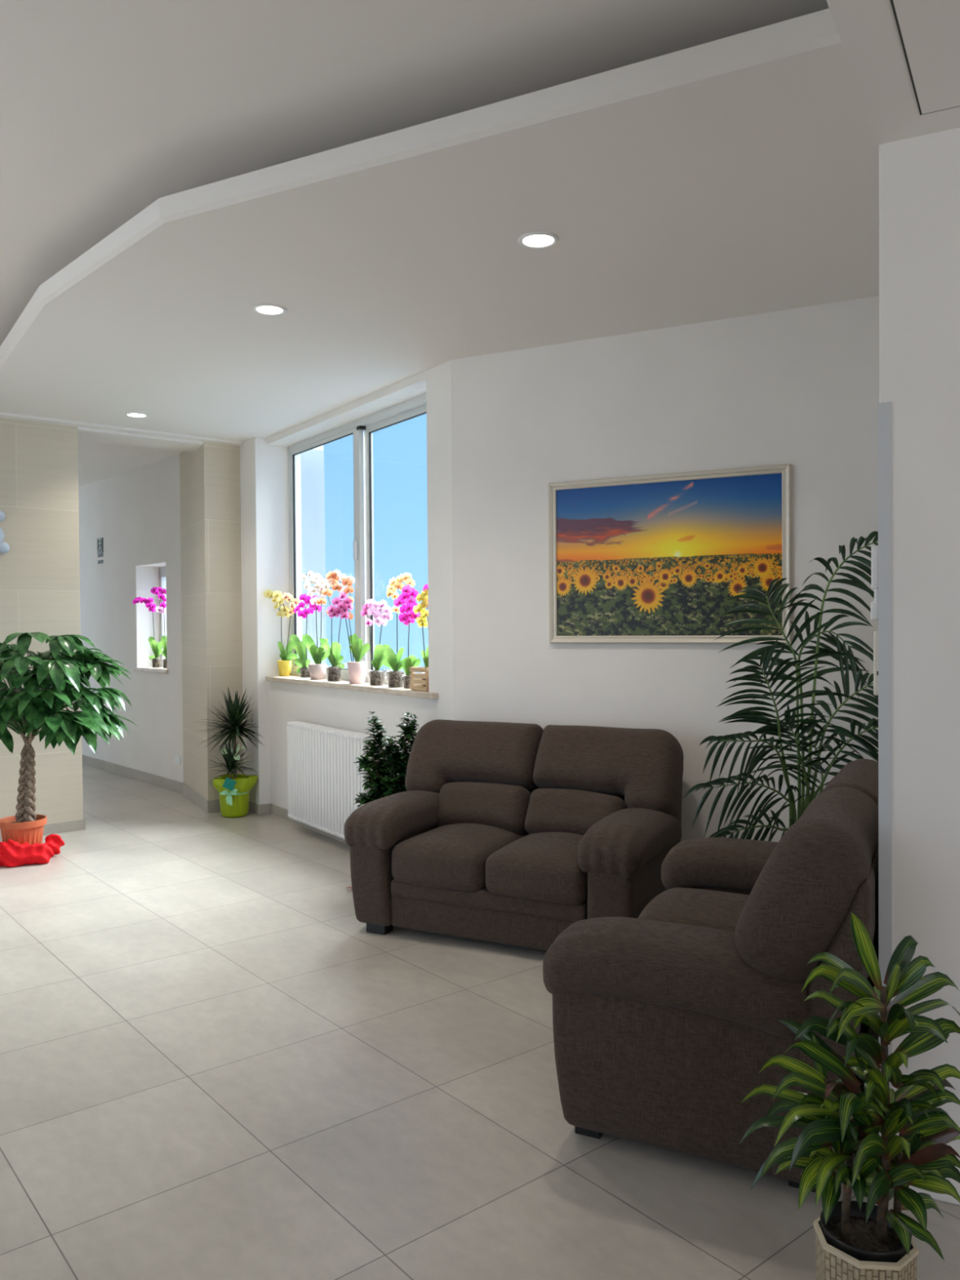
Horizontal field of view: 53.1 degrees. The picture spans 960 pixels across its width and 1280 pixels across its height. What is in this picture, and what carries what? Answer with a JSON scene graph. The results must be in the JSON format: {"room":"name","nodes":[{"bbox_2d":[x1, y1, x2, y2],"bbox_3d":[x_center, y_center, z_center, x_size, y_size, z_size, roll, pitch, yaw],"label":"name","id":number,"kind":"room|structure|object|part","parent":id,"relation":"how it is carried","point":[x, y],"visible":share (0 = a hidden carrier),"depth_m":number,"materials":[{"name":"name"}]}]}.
{"room":"waiting area","nodes":[
{"label":"waiting area","id":0,"kind":"room"},
{"bbox_2d":[0,417,83,823],"bbox_3d":[-4.259,-0.197,6.463,2.900,3.300,0.400,-1,1,-39],"label":"wall","id":1,"kind":"structure","parent":0,"point":[40,570],"depth_m":7.05,"materials":[{"name":"stone"}]},
{"bbox_2d":[0,511,9,553],"bbox_3d":[-3.572,-0.747,6.737,0.494,0.527,0.035,-1,1,-39],"label":"wall ornament","id":2,"kind":"object","parent":1,"relation":"attached to","point":[4,547],"visible":1,"depth_m":6.86,"materials":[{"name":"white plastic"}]},
{"bbox_3d":[-3.572,-0.747,6.738,0.432,0.391,0.034,-1,1,-39],"label":"plate","id":3,"kind":"part","parent":2,"relation":"part of","materials":[{"name":"white plastic"}]},
{"bbox_3d":[-3.433,-0.884,6.849,0.080,0.080,0.035,-1,1,-39],"label":"knob","id":4,"kind":"part","parent":2,"relation":"part of","materials":[{"name":"white plastic"}]},
{"bbox_3d":[-3.411,-0.661,6.869,0.080,0.080,0.035,-1,1,-39],"label":"knob","id":5,"kind":"part","parent":2,"relation":"part of","materials":[{"name":"white plastic"}]},
{"bbox_2d":[0,818,84,840],"bbox_3d":[-4.239,1.413,6.486,2.912,0.080,0.412,-1,1,-39],"label":"baseboard","id":6,"kind":"structure","parent":1,"relation":"attached to","point":[77,824],"depth_m":7.15,"materials":[{"name":"tile"}]},
{"bbox_2d":[0,412,244,445],"bbox_3d":[-3.600,-1.601,6.665,4.220,0.028,0.100,-1,1,-39],"label":"trim","id":7,"kind":"structure","parent":1,"relation":"attached to","point":[2,415],"depth_m":7.31,"materials":[{"name":"white paint"}]},
{"bbox_2d":[77,426,203,452],"bbox_3d":[-3.709,-1.714,6.898,4.350,0.288,0.399,-1,1,-39],"label":"trim","id":8,"kind":"structure","parent":1,"relation":"attached to","point":[83,433],"depth_m":7.64,"materials":[{"name":"white paint"}]},
{"bbox_2d":[77,440,182,487],"bbox_3d":[-5.625,-1.739,9.928,3.200,0.100,6.819,-1,1,-41],"label":"ceiling","id":9,"kind":"structure","parent":0,"point":[97,460],"depth_m":8.94,"materials":[{"name":"white paint"}]},
{"bbox_2d":[78,453,183,782],"bbox_3d":[-4.518,-0.266,11.167,0.450,3.300,6.020,-1,1,-41],"label":"wall","id":10,"kind":"structure","parent":0,"point":[135,513],"depth_m":9.62,"materials":[{"name":"white paint"}]},
{"bbox_2d":[97,537,103,564],"bbox_3d":[-4.071,-0.954,10.288,0.008,0.275,0.165,-1,1,-41],"label":"sign","id":11,"kind":"object","parent":10,"relation":"attached to","point":[100,541],"visible":1,"depth_m":10.28,"materials":[{"name":"grey metal"}]},
{"bbox_3d":[-4.071,-1.011,10.287,0.006,0.160,0.165,-1,1,-41],"label":"sign plate","id":12,"kind":"part","parent":11,"relation":"part of","materials":[{"name":"grey metal"}]},
{"bbox_2d":[82,754,182,793],"bbox_3d":[-4.680,1.337,11.040,0.012,0.100,6.020,-1,1,-41],"label":"baseboard","id":13,"kind":"structure","parent":10,"relation":"attached to","point":[168,784],"depth_m":9.63,"materials":[{"name":"tile"}]},
{"bbox_2d":[133,666,168,673],"bbox_3d":[-3.080,0.288,9.392,0.325,0.033,0.797,-1,1,-41],"label":"window sill","id":14,"kind":"structure","parent":10,"relation":"attached to","point":[161,669],"depth_m":9.31,"materials":[{"name":"stone"}]},
{"bbox_2d":[132,596,162,667],"bbox_3d":[-3.255,-0.078,9.421,0.290,0.699,0.114,0,1,0],"label":"orchid","id":15,"kind":"object","parent":14,"relation":"on","point":[157,662],"visible":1,"depth_m":9.40,"materials":[{"name":"purple plant"}]},
{"bbox_3d":[-3.272,-0.110,9.427,0.185,0.584,0.066,0,1,0],"label":"flower stem","id":16,"kind":"part","parent":15,"relation":"part of","materials":[{"name":"green plant"}]},
{"bbox_2d":[150,586,167,668],"bbox_3d":[-3.056,-0.120,9.224,0.217,0.786,0.114,0,1,0],"label":"orchid","id":17,"kind":"object","parent":14,"relation":"on","point":[155,590],"visible":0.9,"depth_m":9.21,"materials":[{"name":"purple plant"}]},
{"bbox_3d":[-3.079,-0.157,9.236,0.133,0.681,0.034,0,1,26],"label":"flower stem","id":18,"kind":"part","parent":17,"relation":"part of","materials":[{"name":"green plant"}]},
{"bbox_2d":[159,566,166,666],"bbox_3d":[-2.986,-0.234,9.463,0.055,1.007,0.727,-1,1,-41],"label":"window","id":19,"kind":"structure","parent":10,"relation":"in","point":[162,569],"depth_m":9.69,"materials":[{"name":"silver metal"}]},
{"bbox_2d":[173,755,180,764],"bbox_3d":[-2.802,1.111,8.877,0.008,0.080,0.145,-1,1,-41],"label":"blank wall plate","id":20,"kind":"object","parent":10,"relation":"attached to","point":[176,759],"visible":1,"depth_m":8.87,"materials":[{"name":"white plastic"}]},
{"bbox_2d":[179,441,243,799],"bbox_3d":[-2.269,-0.242,8.464,0.666,3.300,1.078,-1,1,-35],"label":"wall pillar","id":21,"kind":"structure","parent":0,"point":[210,495],"depth_m":7.98,"materials":[{"name":"paint"}]},
{"bbox_2d":[182,782,220,813],"bbox_3d":[-2.460,1.359,8.305,1.045,0.105,0.327,0,1,45],"label":"baseboard","id":22,"kind":"structure","parent":21,"relation":"attached to","point":[207,806],"depth_m":8.04,"materials":[{"name":"tile"}]},
{"bbox_2d":[240,360,453,809],"bbox_3d":[-0.870,-0.230,6.940,0.600,3.300,3.085,-1,1,-35],"label":"wall","id":23,"kind":"structure","parent":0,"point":[264,462],"depth_m":7.65,"materials":[{"name":"white paint"}]},
{"bbox_2d":[262,589,300,676],"bbox_3d":[-1.605,-0.060,7.774,0.286,0.705,0.117,0,1,0],"label":"orchid","id":24,"kind":"object","parent":23,"relation":"on","point":[284,665],"visible":0.98,"depth_m":7.76,"materials":[{"name":"yellow plant"}]},
{"bbox_3d":[-1.645,-0.108,7.785,0.154,0.572,0.069,0,1,0],"label":"flower stem","id":25,"kind":"part","parent":24,"relation":"part of","materials":[{"name":"green plant"}]},
{"bbox_3d":[-1.583,0.229,7.779,0.116,0.127,0.116,0,1,0],"label":"pot","id":26,"kind":"part","parent":24,"relation":"part of","materials":[{"name":"yellow ceramic"}]},
{"bbox_3d":[-1.529,-0.091,7.787,0.094,0.536,0.035,-1,1,-32],"label":"flower stem","id":27,"kind":"part","parent":24,"relation":"part of","materials":[{"name":"green plant"}]},
{"bbox_2d":[248,800,346,844],"bbox_3d":[-1.069,1.383,6.820,0.112,0.080,3.080,-1,1,-35],"label":"baseboard","id":28,"kind":"structure","parent":23,"relation":"attached to","point":[261,809],"depth_m":7.69,"materials":[{"name":"tile"}]},
{"bbox_2d":[289,594,320,677],"bbox_3d":[-1.362,-0.036,7.544,0.242,0.658,0.105,0,1,5],"label":"orchid","id":29,"kind":"object","parent":23,"relation":"on","point":[300,648],"visible":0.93,"depth_m":7.53,"materials":[{"name":"purple plant"}]},
{"bbox_3d":[-1.358,-0.059,7.557,0.167,0.556,0.075,0,1,0],"label":"flower stem","id":30,"kind":"part","parent":29,"relation":"part of","materials":[{"name":"green plant"}]},
{"bbox_2d":[301,570,332,679],"bbox_3d":[-1.229,-0.114,7.242,0.247,0.822,0.136,0,1,0],"label":"orchid","id":31,"kind":"object","parent":23,"relation":"on","point":[317,670],"visible":0.79,"depth_m":7.24,"materials":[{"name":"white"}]},
{"bbox_3d":[-1.256,-0.155,7.249,0.152,0.696,0.057,0,1,7],"label":"flower stem","id":32,"kind":"part","parent":31,"relation":"part of","materials":[{"name":"green plant"}]},
{"bbox_3d":[-1.227,0.239,7.247,0.136,0.117,0.136,0,1,0],"label":"pot","id":33,"kind":"part","parent":31,"relation":"part of","materials":[{"name":"pink ceramic"}]},
{"bbox_3d":[-1.175,-0.119,7.250,0.065,0.622,0.038,0,1,15],"label":"flower stem","id":34,"kind":"part","parent":31,"relation":"part of","materials":[{"name":"green plant"}]},
{"bbox_2d":[286,720,377,839],"bbox_3d":[-1.042,0.977,6.732,0.154,0.734,1.221,-1,1,-35],"label":"radiator","id":35,"kind":"object","parent":23,"relation":"attached to","point":[323,780],"visible":0.83,"depth_m":6.68,"materials":[{"name":"white metal"}]},
{"bbox_2d":[319,569,354,680],"bbox_3d":[-1.046,-0.107,7.002,0.260,0.812,0.125,0,1,0],"label":"orchid","id":36,"kind":"object","parent":23,"relation":"on","point":[333,673],"visible":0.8,"depth_m":6.99,"materials":[{"name":"orange plant"}]},
{"bbox_3d":[-1.078,-0.137,7.012,0.086,0.671,0.070,0,1,0],"label":"flower stem","id":37,"kind":"part","parent":36,"relation":"part of","materials":[{"name":"green plant"}]},
{"bbox_3d":[-1.000,-0.147,7.013,0.099,0.690,0.063,0,1,0],"label":"flower stem","id":38,"kind":"part","parent":36,"relation":"part of","materials":[{"name":"green plant"}]},
{"bbox_2d":[327,577,369,684],"bbox_3d":[-0.912,-0.066,6.659,0.294,0.740,0.136,0,1,0],"label":"orchid","id":39,"kind":"object","parent":23,"relation":"on","point":[357,668],"visible":1,"depth_m":6.64,"materials":[{"name":"pink plant"}]},
{"bbox_3d":[-0.958,-0.074,6.667,0.147,0.477,0.037,0,1,9],"label":"flower stem","id":40,"kind":"part","parent":39,"relation":"part of","materials":[{"name":"green plant"}]},
{"bbox_3d":[-0.900,-0.121,6.667,0.033,0.570,0.046,-1,1,-35],"label":"flower stem","id":41,"kind":"part","parent":39,"relation":"part of","materials":[{"name":"green plant"}]},
{"bbox_3d":[-0.853,0.228,6.664,0.136,0.152,0.136,0,1,0],"label":"pot","id":42,"kind":"part","parent":39,"relation":"part of","materials":[{"name":"white"}]},
{"bbox_2d":[288,393,426,684],"bbox_3d":[-0.836,-0.640,6.920,0.115,1.880,2.470,-1,1,-35],"label":"window","id":43,"kind":"structure","parent":23,"relation":"attached to","point":[363,428],"depth_m":6.92,"materials":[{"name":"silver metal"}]},
{"bbox_3d":[-1.194,-0.647,7.410,0.035,1.845,1.215,-1,1,-35],"label":"sash","id":44,"kind":"part","parent":43,"relation":"part of","materials":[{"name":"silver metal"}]},
{"bbox_3d":[-0.470,-0.628,6.443,0.035,1.825,1.230,-1,1,-35],"label":"sash","id":45,"kind":"part","parent":43,"relation":"part of","materials":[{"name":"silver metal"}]},
{"bbox_2d":[360,599,392,685],"bbox_3d":[-0.693,0.013,6.459,0.217,0.582,0.125,0,1,0],"label":"orchid","id":46,"kind":"object","parent":23,"relation":"on","point":[376,677],"visible":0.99,"depth_m":6.45,"materials":[{"name":"pink plant"}]},
{"bbox_3d":[-0.742,-0.006,6.480,0.048,0.434,0.035,0,1,25],"label":"flower stem","id":47,"kind":"part","parent":46,"relation":"part of","materials":[{"name":"green plant"}]},
{"bbox_3d":[-0.668,-0.021,6.473,0.120,0.462,0.065,-1,1,-18],"label":"flower stem","id":48,"kind":"part","parent":46,"relation":"part of","materials":[{"name":"green plant"}]},
{"bbox_2d":[382,572,415,687],"bbox_3d":[-0.539,-0.066,6.240,0.209,0.745,0.133,0,1,22],"label":"orchid","id":49,"kind":"object","parent":23,"relation":"on","point":[392,660],"visible":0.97,"depth_m":6.23,"materials":[{"name":"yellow plant"}]},
{"bbox_3d":[-0.514,-0.105,6.258,0.131,0.619,0.068,0,1,0],"label":"flower stem","id":50,"kind":"part","parent":49,"relation":"part of","materials":[{"name":"green plant"}]},
{"bbox_2d":[393,584,421,688],"bbox_3d":[-0.458,-0.021,6.091,0.182,0.657,0.103,0,1,0],"label":"orchid","id":51,"kind":"object","parent":23,"relation":"on","point":[405,597],"visible":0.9,"depth_m":6.08,"materials":[{"name":"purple plant"}]},
{"bbox_3d":[-0.457,-0.048,6.106,0.110,0.558,0.072,0,1,0],"label":"flower stem","id":52,"kind":"part","parent":51,"relation":"part of","materials":[{"name":"green plant"}]},
{"bbox_2d":[409,666,428,691],"bbox_3d":[-0.319,0.238,5.936,0.150,0.146,0.200,-1,1,-35],"label":"wooden crate","id":53,"kind":"object","parent":23,"relation":"on","point":[423,670],"visible":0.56,"depth_m":5.89,"materials":[{"name":"brown wood"}]},
{"bbox_3d":[-0.418,0.238,5.972,0.014,0.145,0.014,-1,1,-35],"label":"corner post","id":54,"kind":"part","parent":53,"relation":"part of","materials":[{"name":"brown wood"}]},
{"bbox_2d":[413,583,428,686],"bbox_3d":[-0.335,-0.025,5.924,0.128,0.653,0.108,-1,1,-38],"label":"orchid","id":55,"kind":"object","parent":53,"relation":"in","point":[422,621],"visible":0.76,"depth_m":5.91,"materials":[{"name":"yellow plant"}]},
{"bbox_3d":[-0.345,-0.039,5.927,0.057,0.505,0.040,-1,1,-18],"label":"flower stem","id":56,"kind":"part","parent":55,"relation":"part of","materials":[{"name":"green plant"}]},
{"bbox_2d":[0,0,879,442],"bbox_3d":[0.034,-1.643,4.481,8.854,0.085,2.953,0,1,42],"label":"ceiling","id":57,"kind":"structure","parent":0,"point":[736,175],"depth_m":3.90,"materials":[{"name":"white paint"}]},
{"bbox_2d":[124,412,148,417],"bbox_3d":[-2.464,-1.614,6.891,0.164,0.007,0.164,0,1,0],"label":"recessed light","id":58,"kind":"object","parent":57,"relation":"in","point":[137,415],"visible":1,"depth_m":6.88,"materials":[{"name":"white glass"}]},
{"bbox_2d":[128,413,146,417],"bbox_3d":[-2.464,-1.615,6.891,0.124,0.004,0.124,0,1,0],"label":"diffuser","id":59,"kind":"object","parent":58,"relation":"attached to","point":[129,415],"depth_m":6.89,"materials":[{"name":"white plastic"}]},
{"bbox_2d":[252,303,286,315],"bbox_3d":[-1.014,-1.591,4.627,0.164,0.007,0.164,0,1,0],"label":"recessed light","id":60,"kind":"object","parent":57,"relation":"in","point":[269,309],"visible":1,"depth_m":4.62,"materials":[{"name":"white glass"}]},
{"bbox_2d":[256,306,282,314],"bbox_3d":[-1.014,-1.592,4.627,0.124,0.004,0.124,0,1,0],"label":"diffuser","id":61,"kind":"object","parent":60,"relation":"attached to","point":[263,309],"depth_m":4.62,"materials":[{"name":"white plastic"}]},
{"bbox_2d":[517,231,559,248],"bbox_3d":[0.232,-1.588,3.817,0.164,0.007,0.164,0,1,0],"label":"recessed light","id":62,"kind":"object","parent":57,"relation":"in","point":[539,239],"visible":1,"depth_m":3.81,"materials":[{"name":"white glass"}]},
{"bbox_2d":[522,235,554,246],"bbox_3d":[0.232,-1.589,3.817,0.124,0.004,0.124,0,1,0],"label":"diffuser","id":63,"kind":"object","parent":62,"relation":"attached to","point":[527,240],"depth_m":3.82,"materials":[{"name":"white plastic"}]},
{"bbox_2d":[0,764,959,1279],"bbox_3d":[-1.592,1.507,4.893,15.207,0.100,17.740,0,1,0],"label":"floor","id":64,"kind":"structure","parent":0,"point":[211,1068],"depth_m":3.05,"materials":[{"name":"tile"}]},
{"bbox_2d":[0,834,64,866],"bbox_3d":[-3.029,1.363,6.290,0.525,0.162,0.399,0,1,-2],"label":"cloth","id":65,"kind":"object","parent":64,"relation":"on","point":[12,854],"visible":1,"depth_m":6.16,"materials":[{"name":"red fabric"}]},
{"bbox_2d":[0,631,137,844],"bbox_3d":[-2.991,0.695,6.373,1.397,1.496,1.222,0,1,0],"label":"tree","id":66,"kind":"object","parent":64,"relation":"on","point":[30,708],"visible":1,"depth_m":6.16,"materials":[{"name":"green plant"}]},
{"bbox_3d":[-3.040,1.315,6.380,0.298,0.257,0.298,0,1,0],"label":"pot","id":67,"kind":"part","parent":66,"relation":"part of","materials":[{"name":"orange plastic"}]},
{"bbox_3d":[-3.021,0.884,6.353,0.129,0.714,0.143,0,1,0],"label":"braided stem","id":68,"kind":"part","parent":66,"relation":"part of","materials":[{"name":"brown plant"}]},
{"bbox_3d":[-3.006,0.885,6.357,0.160,0.716,0.130,0,1,0],"label":"braided stem","id":69,"kind":"part","parent":66,"relation":"part of","materials":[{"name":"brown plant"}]},
{"bbox_3d":[-3.030,0.886,6.375,0.144,0.719,0.098,0,1,0],"label":"braided stem","id":70,"kind":"part","parent":66,"relation":"part of","materials":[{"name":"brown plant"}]},
{"bbox_3d":[-3.015,0.886,6.402,0.117,0.719,0.156,0,1,0],"label":"braided stem","id":71,"kind":"part","parent":66,"relation":"part of","materials":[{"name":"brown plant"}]},
{"bbox_3d":[-2.984,0.886,6.376,0.167,0.721,0.098,0,1,0],"label":"braided stem","id":72,"kind":"part","parent":66,"relation":"part of","materials":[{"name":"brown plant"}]},
{"bbox_2d":[195,686,265,817],"bbox_3d":[-1.998,0.891,7.644,0.482,1.048,0.551,-1,1,-39],"label":"dracaena","id":73,"kind":"object","parent":64,"relation":"on","point":[233,789],"visible":1,"depth_m":7.66,"materials":[{"name":"green plant"}]},
{"bbox_3d":[-2.017,0.963,7.693,0.424,0.413,0.455,-1,1,-38],"label":"crown","id":74,"kind":"part","parent":73,"relation":"part of","materials":[{"name":"green plant"}]},
{"bbox_3d":[-2.022,0.622,7.645,0.467,0.511,0.554,-1,1,-35],"label":"crown","id":75,"kind":"part","parent":73,"relation":"part of","materials":[{"name":"green plant"}]},
{"bbox_2d":[352,711,420,807],"bbox_3d":[-0.494,0.924,5.593,0.498,1.022,0.332,0,1,15],"label":"plant","id":76,"kind":"object","parent":64,"relation":"on","point":[381,782],"visible":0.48,"depth_m":5.56,"materials":[{"name":"green plant"}]},
{"bbox_2d":[344,719,683,951],"bbox_3d":[0.184,0.947,4.796,1.537,0.995,0.901,0,1,27],"label":"sofa","id":77,"kind":"object","parent":64,"relation":"on","point":[512,833],"visible":0.94,"depth_m":4.67,"materials":[{"name":"brown fabric"}]},
{"bbox_3d":[-0.499,1.423,4.775,0.110,0.055,0.080,0,1,27],"label":"leg","id":78,"kind":"part","parent":77,"relation":"part of","materials":[{"name":"black plastic"}]},
{"bbox_3d":[-0.377,1.175,5.058,0.225,0.463,0.801,0,1,27],"label":"arm","id":79,"kind":"part","parent":77,"relation":"part of","materials":[{"name":"brown fabric"}]},
{"bbox_2d":[391,822,528,891],"bbox_3d":[-0.078,1.060,4.841,0.504,0.231,0.694,0,1,27],"label":"seat cushion","id":80,"kind":"object","parent":77,"relation":"on","point":[426,856],"depth_m":4.59,"materials":[{"name":"brown fabric"}]},
{"bbox_2d":[404,719,543,792],"bbox_3d":[-0.034,0.664,5.204,0.750,0.438,0.335,0,1,27],"label":"cushion","id":81,"kind":"object","parent":77,"relation":"on","point":[446,755],"depth_m":5.10,"materials":[{"name":"brown fabric"}]},
{"bbox_2d":[435,782,531,834],"bbox_3d":[0.023,0.888,5.053,0.513,0.277,0.264,0,1,27],"label":"lumbar cushion","id":82,"kind":"object","parent":77,"relation":"on","point":[503,806],"depth_m":4.95,"materials":[{"name":"brown fabric"}]},
{"bbox_3d":[0.144,1.204,4.717,1.016,0.087,0.596,0,1,27],"label":"seat rail","id":83,"kind":"part","parent":77,"relation":"part of","materials":[{"name":"brown fabric"}]},
{"bbox_2d":[485,831,587,904],"bbox_3d":[0.376,1.060,4.613,0.507,0.232,0.693,0,1,27],"label":"seat cushion","id":84,"kind":"object","parent":77,"relation":"on","point":[529,868],"depth_m":4.34,"materials":[{"name":"brown fabric"}]},
{"bbox_2d":[524,788,626,835],"bbox_3d":[0.487,0.890,4.819,0.510,0.280,0.264,0,1,27],"label":"lumbar cushion","id":85,"kind":"object","parent":77,"relation":"on","point":[573,811],"depth_m":4.74,"materials":[{"name":"brown fabric"}]},
{"bbox_3d":[0.332,0.988,5.089,1.450,0.813,0.245,0,1,27],"label":"frame","id":86,"kind":"part","parent":77,"relation":"part of","materials":[{"name":"brown fabric"}]},
{"bbox_2d":[533,724,683,815],"bbox_3d":[0.645,0.663,4.864,0.755,0.436,0.338,0,1,27],"label":"cushion","id":87,"kind":"object","parent":77,"relation":"on","point":[619,768],"depth_m":4.76,"materials":[{"name":"brown fabric"}]},
{"bbox_3d":[0.728,1.175,4.499,0.225,0.463,0.801,0,1,27],"label":"arm","id":88,"kind":"part","parent":77,"relation":"part of","materials":[{"name":"brown fabric"}]},
{"bbox_2d":[542,759,878,1192],"bbox_3d":[0.908,0.964,3.272,0.901,0.995,1.537,0,1,27],"label":"sofa","id":89,"kind":"object","parent":64,"relation":"on","point":[665,1019],"visible":0.79,"depth_m":2.64,"materials":[{"name":"brown fabric"}]},
{"bbox_3d":[0.342,1.444,2.895,0.080,0.055,0.110,0,1,27],"label":"leg","id":90,"kind":"part","parent":89,"relation":"part of","materials":[{"name":"black plastic"}]},
{"bbox_2d":[637,887,749,932],"bbox_3d":[0.952,1.071,3.537,0.694,0.231,0.504,0,1,27],"label":"seat cushion","id":91,"kind":"object","parent":89,"relation":"on","point":[717,908],"depth_m":3.49,"materials":[{"name":"brown fabric"}]},
{"bbox_3d":[0.609,1.202,2.734,0.801,0.463,0.225,0,1,27],"label":"arm","id":92,"kind":"part","parent":89,"relation":"part of","materials":[{"name":"brown fabric"}]},
{"bbox_3d":[1.168,1.181,3.838,0.801,0.463,0.225,0,1,27],"label":"arm","id":93,"kind":"part","parent":89,"relation":"part of","materials":[{"name":"brown fabric"}]},
{"bbox_3d":[0.890,1.444,2.617,0.080,0.055,0.110,0,1,27],"label":"leg","id":94,"kind":"part","parent":89,"relation":"part of","materials":[{"name":"black plastic"}]},
{"bbox_2d":[734,786,878,980],"bbox_3d":[0.978,0.691,2.805,0.338,0.436,0.755,0,1,27],"label":"cushion","id":95,"kind":"object","parent":89,"relation":"on","point":[823,870],"depth_m":2.49,"materials":[{"name":"brown fabric"}]},
{"bbox_3d":[1.200,1.010,3.125,0.245,0.813,1.450,0,1,27],"label":"frame","id":96,"kind":"part","parent":89,"relation":"part of","materials":[{"name":"brown fabric"}]},
{"bbox_2d":[819,759,878,806],"bbox_3d":[1.318,0.679,3.484,0.335,0.438,0.750,0,1,27],"label":"cushion","id":97,"kind":"object","parent":89,"relation":"on","point":[861,775],"depth_m":3.28,"materials":[{"name":"brown fabric"}]},
{"bbox_2d":[683,531,878,841],"bbox_3d":[1.365,0.485,4.205,0.953,1.915,0.520,0,1,0],"label":"palm","id":98,"kind":"object","parent":64,"relation":"on","point":[766,652],"visible":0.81,"depth_m":4.19,"materials":[{"name":"green plant"}]},
{"bbox_2d":[739,912,959,1279],"bbox_3d":[0.804,1.023,2.005,0.504,0.918,0.338,0,1,0],"label":"potted plant","id":99,"kind":"object","parent":64,"relation":"on","point":[858,1239],"visible":1,"depth_m":1.98,"materials":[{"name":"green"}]},
{"bbox_2d":[813,1216,919,1279],"bbox_3d":[0.810,1.366,2.021,0.198,0.231,0.198,0,1,0],"label":"planter","id":100,"kind":"object","parent":64,"relation":"on","point":[834,1260],"depth_m":1.98,"materials":[{"name":"beige ceramic"}]},
{"bbox_2d":[820,1200,906,1262],"bbox_3d":[0.810,1.337,2.021,0.177,0.210,0.177,0,1,0],"label":"nursery pot","id":101,"kind":"object","parent":100,"relation":"in","point":[855,1240],"depth_m":2.01,"materials":[{"name":"black plastic"}]},
{"bbox_2d":[451,296,879,842],"bbox_3d":[1.139,-0.217,5.070,2.750,3.300,0.300,0,1,27],"label":"wall","id":102,"kind":"structure","parent":0,"point":[799,387],"depth_m":4.99,"materials":[{"name":"white paint"}]},
{"bbox_2d":[548,463,791,643],"bbox_3d":[0.950,-0.420,4.977,1.273,0.876,0.030,0,1,27],"label":"framed picture","id":103,"kind":"object","parent":102,"relation":"attached to","point":[655,558],"visible":0.98,"depth_m":4.97,"materials":[{"name":"beige"}]},
{"bbox_2d":[826,0,959,144],"bbox_3d":[2.446,-1.537,-0.202,7.821,0.519,5.054,0,1,8],"label":"ceiling beam","id":104,"kind":"structure","parent":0,"point":[868,32],"depth_m":2.20,"materials":[{"name":"white paint"}]},
{"bbox_2d":[889,0,959,115],"bbox_3d":[1.208,-1.300,1.993,0.599,0.003,0.641,0,1,31],"label":"ceiling panel","id":105,"kind":"object","parent":104,"relation":"attached to","point":[929,30],"visible":1,"depth_m":2.10,"materials":[{"name":"grey paint"}]},
{"bbox_2d":[879,127,959,1205],"bbox_3d":[2.784,-0.200,3.068,2.600,3.300,2.480,0,1,27],"label":"wall","id":106,"kind":"structure","parent":0,"point":[919,176],"depth_m":2.50,"materials":[{"name":"white paint"}]},
{"bbox_2d":[870,545,878,620],"bbox_3d":[1.204,-0.171,2.886,0.050,0.223,0.100,0,1,27],"label":"handset","id":107,"kind":"object","parent":106,"relation":"attached to","point":[874,548],"visible":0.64,"depth_m":2.86,"materials":[{"name":"white plastic"}]},
{"bbox_2d":[873,631,878,695],"bbox_3d":[1.210,0.068,2.886,0.040,0.190,0.123,0,1,27],"label":"wall thermostat","id":108,"kind":"object","parent":106,"relation":"attached to","point":[876,633],"visible":0.39,"depth_m":2.84,"materials":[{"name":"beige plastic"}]},
{"bbox_2d":[877,401,892,1136],"bbox_3d":[1.085,0.421,2.569,0.033,2.100,0.033,0,1,27],"label":"trim","id":109,"kind":"structure","parent":106,"relation":"attached to","point":[884,409],"depth_m":2.55,"materials":[{"name":"white paint"}]}
]}

